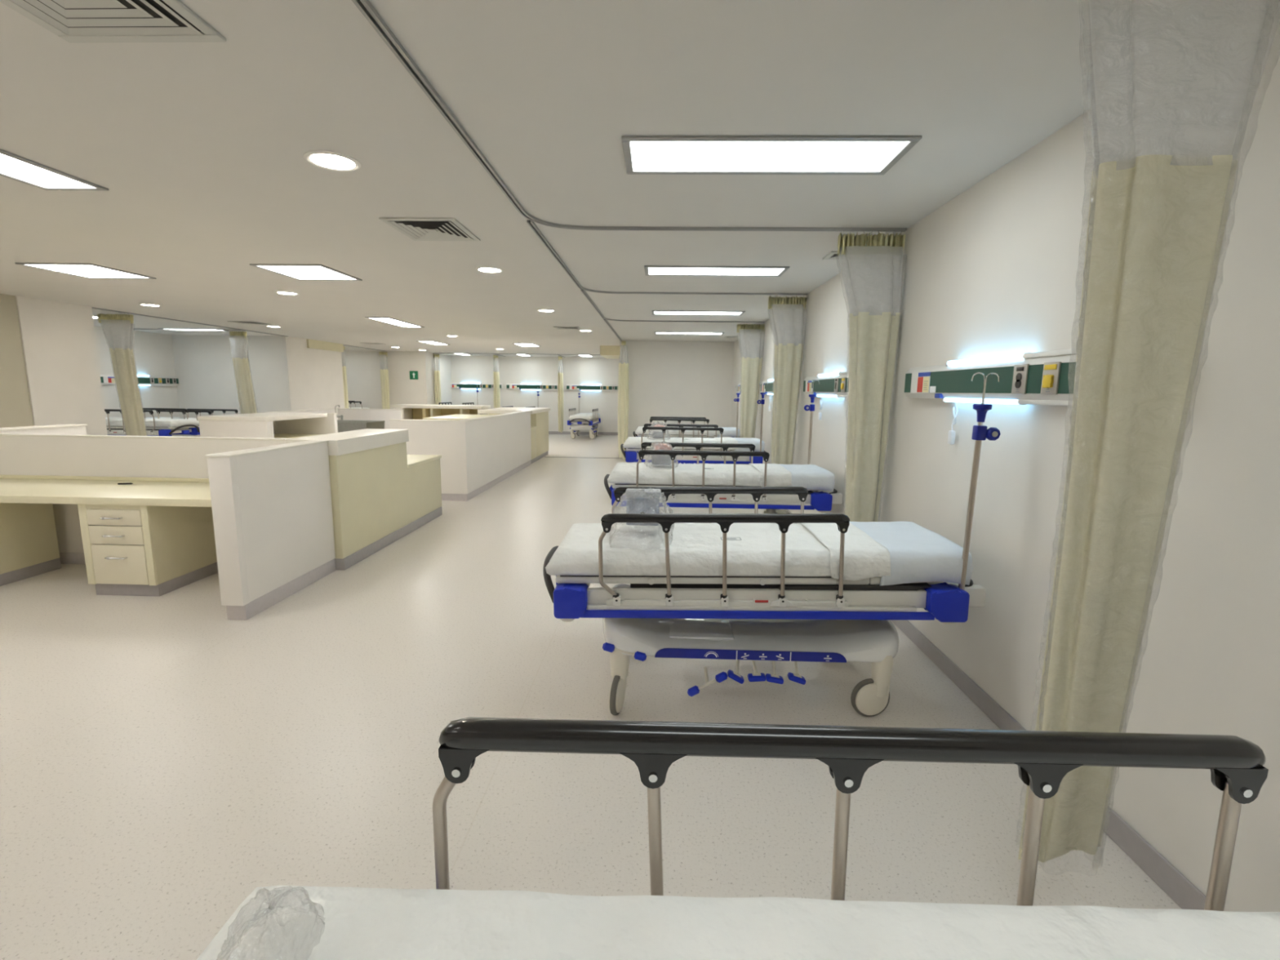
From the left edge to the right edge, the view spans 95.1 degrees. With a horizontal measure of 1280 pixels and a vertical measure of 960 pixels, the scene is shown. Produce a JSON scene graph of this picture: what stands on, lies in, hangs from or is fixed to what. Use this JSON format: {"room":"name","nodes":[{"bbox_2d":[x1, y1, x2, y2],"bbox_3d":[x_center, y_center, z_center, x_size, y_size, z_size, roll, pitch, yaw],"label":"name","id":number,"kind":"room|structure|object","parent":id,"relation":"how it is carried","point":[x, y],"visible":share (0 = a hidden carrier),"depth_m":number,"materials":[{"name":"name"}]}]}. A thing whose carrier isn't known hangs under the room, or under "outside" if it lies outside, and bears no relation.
{"room":"hospital room","nodes":[
{"label":"hospital room","id":0,"kind":"room"},
{"bbox_2d":[0,293,33,427],"bbox_3d":[-9.618,-0.242,2.257,2.830,2.643,11.100,1,9,2],"label":"wall","id":1,"kind":"structure","parent":0,"point":[15,411],"depth_m":7.47,"materials":[{"name":"paint"}]},
{"bbox_2d":[15,295,107,435],"bbox_3d":[-9.409,-1.154,8.234,2.850,2.643,1.000,1,9,2],"label":"wall","id":2,"kind":"structure","parent":0,"point":[59,343],"depth_m":8.07,"materials":[{"name":"paint"}]},
{"bbox_2d":[93,325,182,436],"bbox_3d":[-10.583,-1.978,13.512,0.150,2.643,9.600,1,9,2],"label":"wall","id":3,"kind":"structure","parent":0,"point":[153,355],"depth_m":12.54,"materials":[{"name":"paint"}]},
{"bbox_2d":[100,374,178,386],"bbox_3d":[-10.494,-2.093,12.292,0.099,0.224,1.930,1,9,2],"label":"bed head unit","id":4,"kind":"object","parent":3,"relation":"attached to","point":[144,380],"visible":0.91,"depth_m":12.51,"materials":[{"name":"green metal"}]},
{"bbox_2d":[171,334,344,436],"bbox_3d":[-9.178,-2.097,14.409,2.600,2.643,2.300,1,9,2],"label":"wall","id":5,"kind":"structure","parent":0,"point":[286,375],"depth_m":13.26,"materials":[{"name":"paint"}]},
{"bbox_2d":[306,338,343,351],"bbox_3d":[-7.829,-3.341,14.589,0.060,0.203,1.520,1,9,2],"label":"trim","id":6,"kind":"structure","parent":5,"relation":"attached to","point":[311,344],"depth_m":14.48,"materials":[{"name":"beige laminate"}]},
{"bbox_2d":[344,350,452,408],"bbox_3d":[-8.513,-2.846,19.358,3.900,2.643,2.350,1,9,2],"label":"wall","id":7,"kind":"structure","parent":0,"point":[362,367],"depth_m":18.13,"materials":[{"name":"paint"}]},
{"bbox_2d":[450,355,619,432],"bbox_3d":[-3.380,-2.920,20.289,6.300,2.643,0.150,1,9,2],"label":"wall","id":8,"kind":"structure","parent":0,"point":[464,369],"depth_m":20.16,"materials":[{"name":"paint"}]},
{"bbox_2d":[450,382,502,389],"bbox_3d":[-5.724,-3.240,20.192,1.930,0.224,0.099,1,9,2],"label":"bed head unit","id":9,"kind":"object","parent":8,"relation":"attached to","point":[453,385],"visible":0.78,"depth_m":20.17,"materials":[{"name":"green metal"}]},
{"bbox_2d":[506,383,557,390],"bbox_3d":[-3.635,-3.202,20.128,1.930,0.224,0.099,1,9,2],"label":"bed head unit","id":10,"kind":"object","parent":8,"relation":"attached to","point":[508,386],"visible":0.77,"depth_m":20.11,"materials":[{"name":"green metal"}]},
{"bbox_2d":[548,431,617,435],"bbox_3d":[-3.405,-1.651,20.402,6.288,0.100,0.012,1,9,2],"label":"baseboard","id":11,"kind":"structure","parent":8,"relation":"attached to","point":[549,432],"depth_m":20.35,"materials":[{"name":"grey plastic"}]},
{"bbox_2d":[566,384,617,391],"bbox_3d":[-1.566,-3.165,20.065,1.930,0.224,0.099,1,9,2],"label":"bed head unit","id":12,"kind":"object","parent":8,"relation":"attached to","point":[569,387],"visible":0.82,"depth_m":20.05,"materials":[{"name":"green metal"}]},
{"bbox_2d":[0,0,1091,357],"bbox_3d":[-4.363,-2.473,8.219,12.988,0.100,24.300,1,9,2],"label":"ceiling","id":13,"kind":"structure","parent":0,"point":[198,149],"depth_m":2.66,"materials":[{"name":"paint"}]},
{"bbox_2d":[0,149,108,191],"bbox_3d":[-3.221,-1.556,2.704,0.370,0.012,1.270,1,9,2],"label":"recessed light","id":14,"kind":"object","parent":13,"relation":"in","point":[13,166],"visible":1,"depth_m":3.12,"materials":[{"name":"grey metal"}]},
{"bbox_2d":[15,262,156,279],"bbox_3d":[-5.416,-2.054,5.763,0.720,0.012,0.720,1,9,2],"label":"recessed light","id":15,"kind":"object","parent":13,"relation":"in","point":[88,270],"visible":1,"depth_m":5.72,"materials":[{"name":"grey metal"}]},
{"bbox_2d":[26,264,144,277],"bbox_3d":[-5.415,-2.057,5.762,0.650,0.006,0.650,1,9,2],"label":"diffuser","id":16,"kind":"object","parent":15,"relation":"attached to","point":[80,270],"depth_m":5.74,"materials":[{"name":"white"}]},
{"bbox_2d":[0,0,226,43],"bbox_3d":[-1.587,-1.366,1.605,0.520,0.013,0.550,1,9,2],"label":"ceiling vent","id":17,"kind":"object","parent":13,"relation":"in","point":[73,21],"visible":1,"depth_m":1.77,"materials":[{"name":"grey metal"}]},
{"bbox_2d":[133,328,240,330],"bbox_3d":[-9.240,-3.010,11.690,2.590,0.016,0.036,1,9,2],"label":"track","id":18,"kind":"object","parent":13,"relation":"attached to","point":[133,328],"visible":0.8,"depth_m":11.67,"materials":[{"name":"grey metal"}]},
{"bbox_2d":[229,330,257,413],"bbox_3d":[-7.977,-1.800,11.851,0.462,2.391,0.206,1,9,1],"label":"curtain","id":19,"kind":"object","parent":18,"relation":"hanging from","point":[246,401],"visible":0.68,"depth_m":11.74,"materials":[{"name":"beige fabric"}]},
{"bbox_2d":[91,306,288,337],"bbox_3d":[-7.925,-2.850,10.760,0.036,0.016,4.580,1,9,2],"label":"track","id":20,"kind":"object","parent":13,"relation":"attached to","point":[91,307],"visible":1,"depth_m":10.11,"materials":[{"name":"grey metal"}]},
{"bbox_2d":[97,312,146,435],"bbox_3d":[-8.107,-1.399,9.210,0.513,2.388,0.205,0,9,-6],"label":"curtain","id":21,"kind":"object","parent":20,"relation":"hanging from","point":[117,328],"visible":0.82,"depth_m":9.11,"materials":[{"name":"beige fabric"}]},
{"bbox_2d":[249,263,362,280],"bbox_3d":[-3.212,-2.013,5.685,0.670,0.012,0.740,1,9,2],"label":"recessed light","id":22,"kind":"object","parent":13,"relation":"in","point":[299,272],"visible":1,"depth_m":5.65,"materials":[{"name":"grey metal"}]},
{"bbox_2d":[259,266,354,279],"bbox_3d":[-3.212,-2.016,5.685,0.600,0.006,0.670,1,9,2],"label":"diffuser","id":23,"kind":"object","parent":22,"relation":"attached to","point":[293,272],"depth_m":5.67,"materials":[{"name":"white"}]},
{"bbox_2d":[303,150,360,171],"bbox_3d":[-1.505,-1.560,2.869,0.250,0.010,0.250,1,9,2],"label":"recessed light","id":24,"kind":"object","parent":13,"relation":"in","point":[330,160],"visible":1,"depth_m":2.85,"materials":[{"name":"white"}]},
{"bbox_2d":[311,154,354,168],"bbox_3d":[-1.505,-1.562,2.868,0.196,0.006,0.196,1,9,2],"label":"diffuser","id":25,"kind":"object","parent":24,"relation":"attached to","point":[324,161],"depth_m":2.86,"materials":[{"name":"white"}]},
{"bbox_2d":[342,344,384,351],"bbox_3d":[-7.829,-3.750,16.642,0.036,0.016,2.680,1,9,2],"label":"track","id":26,"kind":"object","parent":13,"relation":"attached to","point":[343,344],"visible":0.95,"depth_m":16.55,"materials":[{"name":"grey metal"}]},
{"bbox_2d":[341,346,348,408],"bbox_3d":[-7.922,-2.382,15.652,0.181,2.388,0.246,1,9,2],"label":"curtain","id":27,"kind":"object","parent":26,"relation":"hanging from","point":[344,365],"visible":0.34,"depth_m":15.58,"materials":[{"name":"beige fabric"}]},
{"bbox_2d":[378,351,390,408],"bbox_3d":[-7.830,-2.741,17.982,0.234,2.383,0.184,2,9,5],"label":"curtain","id":28,"kind":"object","parent":26,"relation":"hanging from","point":[383,354],"visible":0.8,"depth_m":17.88,"materials":[{"name":"beige fabric"}]},
{"bbox_2d":[364,316,424,327],"bbox_3d":[-4.150,-2.682,9.976,0.390,0.012,1.420,1,9,2],"label":"recessed light","id":29,"kind":"object","parent":13,"relation":"in","point":[387,320],"visible":1,"depth_m":9.89,"materials":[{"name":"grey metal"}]},
{"bbox_2d":[372,318,420,327],"bbox_3d":[-4.150,-2.685,9.976,0.320,0.006,1.350,1,9,2],"label":"diffuser","id":30,"kind":"object","parent":29,"relation":"attached to","point":[390,321],"depth_m":9.99,"materials":[{"name":"white"}]},
{"bbox_2d":[378,217,480,240],"bbox_3d":[-1.445,-1.744,4.083,0.500,0.013,0.560,1,9,2],"label":"ceiling vent","id":31,"kind":"object","parent":13,"relation":"in","point":[417,228],"visible":1,"depth_m":4.05,"materials":[{"name":"grey metal"}]},
{"bbox_2d":[475,266,503,273],"bbox_3d":[-1.399,-1.953,5.447,0.250,0.010,0.250,1,9,2],"label":"recessed light","id":32,"kind":"object","parent":13,"relation":"in","point":[485,269],"visible":1,"depth_m":5.43,"materials":[{"name":"white"}]},
{"bbox_2d":[433,352,599,355],"bbox_3d":[-3.416,-3.973,18.485,6.280,0.016,0.036,1,9,2],"label":"track","id":33,"kind":"object","parent":13,"relation":"attached to","point":[433,353],"visible":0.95,"depth_m":18.48,"materials":[{"name":"grey metal"}]},
{"bbox_2d":[433,353,441,404],"bbox_3d":[-6.484,-2.840,18.760,0.182,2.387,0.186,1,9,2],"label":"curtain","id":34,"kind":"object","parent":33,"relation":"hanging from","point":[437,364],"visible":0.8,"depth_m":18.64,"materials":[{"name":"beige fabric"}]},
{"bbox_2d":[604,319,622,341],"bbox_3d":[-0.482,-2.801,11.081,0.036,0.016,3.990,1,9,2],"label":"track","id":35,"kind":"object","parent":13,"relation":"attached to","point":[605,320],"visible":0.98,"depth_m":10.59,"materials":[{"name":"grey metal"}]},
{"bbox_2d":[617,340,628,460],"bbox_3d":[-0.376,-1.758,13.008,0.240,2.624,0.382,1,9,5],"label":"curtain","id":36,"kind":"object","parent":35,"relation":"hanging from","point":[623,378],"visible":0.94,"depth_m":12.87,"materials":[{"name":"beige fabric"}]},
{"bbox_2d":[351,0,906,231],"bbox_3d":[0.479,-1.500,2.669,2.516,0.016,2.638,1,9,2],"label":"track","id":37,"kind":"object","parent":13,"relation":"attached to","point":[367,10],"visible":1,"depth_m":2.72,"materials":[{"name":"grey metal"}]},
{"bbox_2d":[835,231,906,521],"bbox_3d":[1.545,-0.489,4.115,0.462,2.391,0.217,2,9,7],"label":"curtain","id":38,"kind":"object","parent":37,"relation":"hanging from","point":[871,266],"visible":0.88,"depth_m":3.98,"materials":[{"name":"beige fabric"}]},
{"bbox_2d":[526,220,807,295],"bbox_3d":[0.563,-1.885,5.193,2.516,0.016,2.828,1,9,2],"label":"track","id":39,"kind":"object","parent":13,"relation":"attached to","point":[531,224],"visible":0.99,"depth_m":6.49,"materials":[{"name":"grey metal"}]},
{"bbox_2d":[768,294,806,464],"bbox_3d":[1.647,-0.894,6.721,0.456,2.376,0.211,1,9,5],"label":"curtain","id":40,"kind":"object","parent":39,"relation":"hanging from","point":[788,315],"visible":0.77,"depth_m":6.61,"materials":[{"name":"beige fabric"}]},
{"bbox_2d":[580,288,764,322],"bbox_3d":[0.651,-2.288,7.831,2.516,0.016,2.868,1,9,2],"label":"track","id":41,"kind":"object","parent":13,"relation":"attached to","point":[583,291],"visible":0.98,"depth_m":9.19,"materials":[{"name":"grey metal"}]},
{"bbox_2d":[737,322,764,464],"bbox_3d":[1.741,-1.294,9.384,0.463,2.390,0.221,1,9,2],"label":"curtain","id":42,"kind":"object","parent":41,"relation":"hanging from","point":[751,337],"visible":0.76,"depth_m":9.26,"materials":[{"name":"beige fabric"}]},
{"bbox_2d":[654,331,724,334],"bbox_3d":[0.931,-2.793,11.142,1.310,0.012,0.390,1,9,2],"label":"recessed light","id":43,"kind":"object","parent":13,"relation":"in","point":[655,332],"visible":1,"depth_m":11.13,"materials":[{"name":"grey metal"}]},
{"bbox_2d":[656,332,721,334],"bbox_3d":[0.931,-2.796,11.141,1.240,0.006,0.320,1,9,2],"label":"diffuser","id":44,"kind":"object","parent":43,"relation":"attached to","point":[664,333],"depth_m":11.17,"materials":[{"name":"white"}]},
{"bbox_2d":[652,310,745,315],"bbox_3d":[0.809,-2.350,8.238,1.280,0.012,0.390,1,9,2],"label":"recessed light","id":45,"kind":"object","parent":13,"relation":"in","point":[654,312],"visible":1,"depth_m":8.22,"materials":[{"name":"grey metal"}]},
{"bbox_2d":[654,311,741,315],"bbox_3d":[0.809,-2.353,8.237,1.210,0.006,0.320,1,9,2],"label":"diffuser","id":46,"kind":"object","parent":45,"relation":"attached to","point":[655,313],"depth_m":8.29,"materials":[{"name":"white"}]},
{"bbox_2d":[644,265,789,276],"bbox_3d":[0.683,-1.911,5.359,1.280,0.012,0.400,1,9,2],"label":"recessed light","id":47,"kind":"object","parent":13,"relation":"in","point":[650,270],"visible":1,"depth_m":5.34,"materials":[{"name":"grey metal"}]},
{"bbox_2d":[648,267,783,275],"bbox_3d":[0.683,-1.914,5.358,1.210,0.006,0.330,1,9,2],"label":"diffuser","id":48,"kind":"object","parent":47,"relation":"attached to","point":[651,271],"depth_m":5.36,"materials":[{"name":"white"}]},
{"bbox_2d":[621,135,922,174],"bbox_3d":[0.571,-1.511,2.736,1.290,0.012,0.430,1,9,2],"label":"recessed light","id":49,"kind":"object","parent":13,"relation":"in","point":[643,154],"visible":1,"depth_m":2.70,"materials":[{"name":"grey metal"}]},
{"bbox_2d":[630,142,908,171],"bbox_3d":[0.571,-1.514,2.736,1.220,0.006,0.360,1,9,2],"label":"diffuser","id":50,"kind":"object","parent":49,"relation":"attached to","point":[644,156],"depth_m":2.73,"materials":[{"name":"white plastic"}]},
{"bbox_2d":[0,434,1182,959],"bbox_3d":[-4.399,0.238,8.634,12.988,0.100,24.300,1,9,2],"label":"floor","id":51,"kind":"structure","parent":0,"point":[167,759],"depth_m":2.41,"materials":[{"name":"plastic"}]},
{"bbox_2d":[0,502,61,586],"bbox_3d":[-5.156,0.450,4.585,0.510,0.688,0.656,1,9,2],"label":"base cabinet","id":52,"kind":"object","parent":51,"relation":"on","point":[29,548],"visible":0.85,"depth_m":4.67,"materials":[{"name":"beige laminate"}]},
{"bbox_2d":[0,474,211,506],"bbox_3d":[-5.000,0.059,4.580,4.528,0.085,0.744,1,9,2],"label":"countertop","id":53,"kind":"structure","parent":52,"relation":"on","point":[23,489],"depth_m":4.44,"materials":[{"name":"beige laminate"}]},
{"bbox_2d":[0,423,87,435],"bbox_3d":[-6.052,0.035,5.804,0.170,1.115,1.160,1,9,2],"label":"wall","id":54,"kind":"structure","parent":51,"relation":"on","point":[68,428],"depth_m":5.93,"materials":[{"name":"white laminate"}]},
{"bbox_2d":[0,433,290,564],"bbox_3d":[-5.095,0.167,5.027,4.315,1.115,0.092,1,9,2],"label":"panel","id":55,"kind":"object","parent":51,"relation":"on","point":[20,454],"visible":0.36,"depth_m":4.92,"materials":[{"name":"white laminate"}]},
{"bbox_2d":[77,504,217,596],"bbox_3d":[-3.787,0.474,4.543,0.510,0.688,0.656,1,9,2],"label":"base cabinet","id":56,"kind":"object","parent":51,"relation":"on","point":[130,550],"visible":0.91,"depth_m":4.29,"materials":[{"name":"beige laminate"}]},
{"bbox_2d":[104,408,199,436],"bbox_3d":[-9.381,-0.779,10.894,2.097,1.096,0.835,1,9,2],"label":"stretcher","id":57,"kind":"object","parent":51,"relation":"on","point":[115,425],"visible":0.34,"depth_m":10.52,"materials":[{"name":"white plastic"}]},
{"bbox_2d":[143,408,238,435],"bbox_3d":[-9.361,-1.269,12.236,2.097,1.660,0.835,1,9,2],"label":"stretcher","id":58,"kind":"object","parent":51,"relation":"on","point":[210,411],"visible":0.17,"depth_m":12.29,"materials":[{"name":"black plastic"}]},
{"bbox_2d":[197,412,327,438],"bbox_3d":[-5.690,-0.449,9.013,0.980,1.110,1.530,1,9,2],"label":"station","id":59,"kind":"object","parent":51,"relation":"on","point":[251,424],"visible":0.48,"depth_m":8.22,"materials":[{"name":"white laminate"}]},
{"bbox_2d":[197,412,327,422],"bbox_3d":[-5.683,-0.968,8.933,0.980,0.060,1.530,1,9,2],"label":"countertop","id":60,"kind":"structure","parent":59,"relation":"on","point":[265,416],"depth_m":8.48,"materials":[{"name":"laminate"}]},
{"bbox_2d":[274,433,321,438],"bbox_3d":[-5.647,-0.660,9.171,0.870,0.040,1.150,1,9,2],"label":"countertop","id":61,"kind":"structure","parent":59,"relation":"on","point":[276,435],"depth_m":9.40,"materials":[{"name":"laminate"}]},
{"bbox_2d":[204,440,335,620],"bbox_3d":[-2.665,0.306,4.345,0.158,1.110,1.127,1,9,2],"label":"wall","id":62,"kind":"structure","parent":51,"relation":"on","point":[272,507],"depth_m":4.12,"materials":[{"name":"white paint"}]},
{"bbox_2d":[274,412,337,434],"bbox_3d":[-5.573,-0.570,9.815,1.040,1.110,0.096,1,9,2],"label":"wall","id":63,"kind":"structure","parent":51,"relation":"on","point":[320,425],"depth_m":9.72,"materials":[{"name":"white laminate"}]},
{"bbox_2d":[266,408,404,429],"bbox_3d":[-5.556,-0.743,10.947,1.420,1.110,2.170,1,9,2],"label":"countertop","id":64,"kind":"structure","parent":51,"relation":"on","point":[348,414],"depth_m":11.84,"materials":[{"name":"white laminate"}]},
{"bbox_2d":[334,404,385,432],"bbox_3d":[-5.513,-0.817,11.142,1.030,1.198,0.734,1,9,2],"label":"sink","id":65,"kind":"object","parent":51,"relation":"on","point":[343,425],"visible":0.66,"depth_m":10.77,"materials":[{"name":"metal"}]},
{"bbox_2d":[337,419,385,432],"bbox_3d":[-5.508,-0.877,11.132,1.020,0.480,0.734,1,9,2],"label":"basin","id":66,"kind":"object","parent":65,"relation":"in","point":[343,425],"depth_m":10.77,"materials":[{"name":"metal"}]},
{"bbox_2d":[285,428,442,569],"bbox_3d":[-2.678,0.043,6.055,0.440,1.112,2.325,1,9,2],"label":"countertop","id":67,"kind":"structure","parent":51,"relation":"on","point":[381,494],"depth_m":5.54,"materials":[{"name":"beige laminate"}]},
{"bbox_2d":[406,454,441,467],"bbox_3d":[-2.660,-0.220,6.710,0.425,0.035,0.950,1,9,2],"label":"countertop","id":68,"kind":"structure","parent":67,"relation":"on","point":[412,460],"depth_m":6.80,"materials":[{"name":"laminate"}]},
{"bbox_2d":[390,404,490,419],"bbox_3d":[-4.546,-1.143,13.479,2.050,1.160,0.720,1,9,2],"label":"countertop","id":69,"kind":"structure","parent":51,"relation":"on","point":[411,411],"depth_m":13.28,"materials":[{"name":"beige laminate"}]},
{"bbox_2d":[422,413,493,420],"bbox_3d":[-3.198,-0.703,11.183,1.200,1.020,1.700,1,9,2],"label":"countertop","id":70,"kind":"structure","parent":51,"relation":"on","point":[457,416],"depth_m":10.69,"materials":[{"name":"beige laminate"}]},
{"bbox_2d":[388,410,531,501],"bbox_3d":[-2.835,-0.572,10.066,1.058,1.110,4.093,1,9,2],"label":"wall","id":71,"kind":"structure","parent":51,"relation":"on","point":[477,454],"depth_m":8.32,"materials":[{"name":"white laminate"}]},
{"bbox_2d":[478,407,550,464],"bbox_3d":[-2.743,-1.035,13.096,1.120,1.110,2.030,1,9,2],"label":"countertop","id":72,"kind":"structure","parent":51,"relation":"on","point":[539,415],"depth_m":12.83,"materials":[{"name":"beige laminate"}]},
{"bbox_2d":[478,407,550,413],"bbox_3d":[-2.736,-1.549,13.018,1.120,0.070,2.030,1,9,2],"label":"countertop","id":73,"kind":"structure","parent":72,"relation":"on","point":[500,410],"depth_m":12.38,"materials":[{"name":"laminate"}]},
{"bbox_2d":[567,389,600,439],"bbox_3d":[-1.777,-2.171,19.080,0.835,1.570,2.097,1,9,4],"label":"stretcher","id":74,"kind":"object","parent":51,"relation":"on","point":[585,421],"visible":1,"depth_m":18.47,"materials":[{"name":"white plastic"}]},
{"bbox_2d":[632,385,740,463],"bbox_3d":[0.916,-0.995,11.333,2.097,1.660,0.835,1,9,2],"label":"stretcher","id":75,"kind":"object","parent":51,"relation":"on","point":[728,432],"visible":0.33,"depth_m":11.03,"materials":[{"name":"white plastic"}]},
{"bbox_2d":[620,382,769,464],"bbox_3d":[0.770,-0.565,8.448,2.097,1.680,0.835,1,9,2],"label":"stretcher","id":76,"kind":"object","parent":51,"relation":"on","point":[632,446],"visible":0.49,"depth_m":8.14,"materials":[{"name":"white plastic"}]},
{"bbox_2d":[646,422,670,439],"bbox_3d":[0.267,-0.715,8.394,0.360,0.246,0.593,1,9,2],"label":"accessory","id":77,"kind":"object","parent":76,"relation":"on","point":[655,434],"visible":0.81,"depth_m":8.43,"materials":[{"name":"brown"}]},
{"bbox_2d":[604,379,842,524],"bbox_3d":[0.723,-0.092,5.385,2.097,1.670,0.835,1,9,2],"label":"stretcher","id":78,"kind":"object","parent":51,"relation":"on","point":[817,480],"visible":0.61,"depth_m":5.09,"materials":[{"name":"white fabric"}]},
{"bbox_2d":[644,441,678,468],"bbox_3d":[0.196,-0.238,5.346,0.326,0.216,0.528,1,9,2],"label":"accessory","id":79,"kind":"object","parent":78,"relation":"on","point":[659,460],"visible":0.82,"depth_m":5.37,"materials":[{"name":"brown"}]},
{"bbox_2d":[196,716,1279,959],"bbox_3d":[0.435,0.945,0.487,2.097,1.096,0.835,1,9,1],"label":"stretcher","id":80,"kind":"object","parent":51,"relation":"on","point":[442,922],"visible":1,"depth_m":0.74,"materials":[{"name":"white plastic"}]},
{"bbox_2d":[216,885,324,959],"bbox_3d":[-0.416,0.505,0.635,0.094,0.065,0.159,1,9,2],"label":"accessory","id":81,"kind":"object","parent":80,"relation":"on","point":[267,891],"visible":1,"depth_m":0.67,"materials":[{"name":"plastic"}]},
{"bbox_2d":[542,372,1000,716],"bbox_3d":[0.567,0.280,3.017,2.099,1.647,0.835,1,9,2],"label":"stretcher","id":82,"kind":"object","parent":51,"relation":"on","point":[821,587],"visible":0.99,"depth_m":2.75,"materials":[{"name":"white fabric"}]},
{"bbox_2d":[608,488,674,544],"bbox_3d":[0.011,0.167,2.978,0.339,0.243,0.558,1,9,2],"label":"accessory","id":83,"kind":"object","parent":82,"relation":"on","point":[638,500],"visible":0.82,"depth_m":3.02,"materials":[{"name":"clear"}]},
{"bbox_2d":[669,618,733,639],"bbox_3d":[0.310,0.755,3.050,0.320,0.016,0.340,1,9,2],"label":"tray","id":84,"kind":"object","parent":82,"relation":"on","point":[679,628],"depth_m":2.97,"materials":[{"name":"white plastic"}]},
{"bbox_2d":[619,340,733,437],"bbox_3d":[0.995,-2.305,16.649,2.688,2.643,6.940,1,9,2],"label":"wall","id":85,"kind":"structure","parent":0,"point":[669,379],"depth_m":13.15,"materials":[{"name":"paint"}]},
{"bbox_2d":[600,345,619,359],"bbox_3d":[-0.658,-3.362,15.450,0.620,0.233,1.700,1,9,2],"label":"trim","id":86,"kind":"structure","parent":85,"relation":"attached to","point":[611,352],"depth_m":14.62,"materials":[{"name":"beige laminate"}]},
{"bbox_2d":[731,19,1279,911],"bbox_3d":[1.869,-0.480,4.804,0.150,2.643,16.960,1,9,2],"label":"wall","id":87,"kind":"structure","parent":0,"point":[993,271],"depth_m":2.36,"materials":[{"name":"paint"}]},
{"bbox_2d":[760,378,773,410],"bbox_3d":[1.859,-1.174,8.114,0.099,0.453,1.930,1,9,2],"label":"bed head unit","id":88,"kind":"object","parent":87,"relation":"attached to","point":[768,389],"visible":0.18,"depth_m":8.49,"materials":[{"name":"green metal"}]},
{"bbox_2d":[803,371,848,420],"bbox_3d":[1.769,-0.764,5.427,0.099,0.453,1.930,1,9,2],"label":"bed head unit","id":89,"kind":"object","parent":87,"relation":"attached to","point":[836,384],"visible":0.57,"depth_m":5.44,"materials":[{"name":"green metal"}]},
{"bbox_2d":[817,371,848,377],"bbox_3d":[1.766,-0.938,5.162,0.028,0.028,1.420,1,9,2],"label":"lamp","id":90,"kind":"object","parent":89,"relation":"on","point":[846,374],"depth_m":5.26,"materials":[{"name":"white metal"}]},
{"bbox_2d":[735,463,1205,910],"bbox_3d":[1.772,0.776,4.999,0.012,0.100,16.960,1,9,2],"label":"baseboard","id":91,"kind":"structure","parent":87,"relation":"attached to","point":[1159,869],"depth_m":2.04,"materials":[{"name":"grey plastic"}]},
{"bbox_2d":[903,348,1076,444],"bbox_3d":[1.681,-0.362,2.799,0.099,0.453,1.930,1,9,2],"label":"bed head unit","id":92,"kind":"object","parent":87,"relation":"attached to","point":[1041,378],"visible":0.62,"depth_m":2.68,"materials":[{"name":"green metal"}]},
{"bbox_2d":[942,397,1072,405],"bbox_3d":[1.675,-0.343,2.564,0.028,0.028,1.420,1,9,2],"label":"lamp","id":93,"kind":"object","parent":92,"relation":"attached to","point":[1020,401],"depth_m":2.57,"materials":[{"name":"white metal"}]},
{"bbox_2d":[945,348,1076,365],"bbox_3d":[1.678,-0.537,2.534,0.028,0.028,1.420,1,9,2],"label":"lamp","id":94,"kind":"object","parent":92,"relation":"on","point":[1057,355],"depth_m":2.57,"materials":[{"name":"white metal"}]},
{"bbox_2d":[1014,366,1023,388],"bbox_3d":[1.638,-0.442,2.528,0.005,0.091,0.048,1,9,2],"label":"outlet","id":95,"kind":"object","parent":92,"relation":"attached to","point":[1019,371],"depth_m":2.52,"materials":[{"name":"black plastic"}]},
{"bbox_2d":[1011,364,1029,394],"bbox_3d":[1.644,-0.435,2.530,0.010,0.128,0.096,1,9,2],"label":"outlet plate","id":96,"kind":"object","parent":92,"relation":"attached to","point":[1020,372],"depth_m":2.52,"materials":[{"name":"grey metal"}]},
{"bbox_2d":[1041,364,1057,387],"bbox_3d":[1.626,-0.413,2.332,0.015,0.092,0.072,1,9,2],"label":"outlet","id":97,"kind":"object","parent":92,"relation":"attached to","point":[1049,380],"depth_m":2.32,"materials":[{"name":"yellow"}]},
{"bbox_2d":[1040,361,1062,394],"bbox_3d":[1.638,-0.405,2.333,0.010,0.128,0.096,1,9,2],"label":"outlet plate","id":98,"kind":"object","parent":92,"relation":"attached to","point":[1051,382],"depth_m":2.32,"materials":[{"name":"grey metal"}]},
{"bbox_3d":[0.390,-1.094,0.006,2.516,0.016,2.688,1,9,2],"label":"track","id":99,"kind":"object","parent":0,"visible":0},
{"bbox_2d":[1016,0,1279,873],"bbox_3d":[1.216,-0.081,1.480,0.485,2.409,0.173,1,9,2],"label":"curtain","id":100,"kind":"object","parent":99,"relation":"hanging from","point":[1175,84],"visible":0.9,"depth_m":1.39,"materials":[{"name":"beige fabric"}]},
{"bbox_3d":[-4.639,-4.116,19.308,0.036,0.016,1.490,1,9,2],"label":"track","id":101,"kind":"object","parent":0,"visible":0},
{"bbox_2d":[493,354,500,408],"bbox_3d":[-4.672,-2.813,19.058,0.182,2.484,0.371,1,9,2],"label":"curtain","id":102,"kind":"object","parent":101,"relation":"hanging from","point":[496,396],"visible":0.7,"depth_m":18.91,"materials":[{"name":"beige fabric"}]},
{"bbox_3d":[-2.591,-4.079,19.246,0.036,0.016,1.490,1,9,2],"label":"track","id":103,"kind":"object","parent":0,"visible":0},
{"bbox_2d":[557,355,563,432],"bbox_3d":[-2.615,-2.810,19.244,0.181,2.491,0.387,1,9,2],"label":"curtain","id":104,"kind":"object","parent":103,"relation":"hanging from","point":[560,372],"visible":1,"depth_m":19.12,"materials":[{"name":"beige fabric"}]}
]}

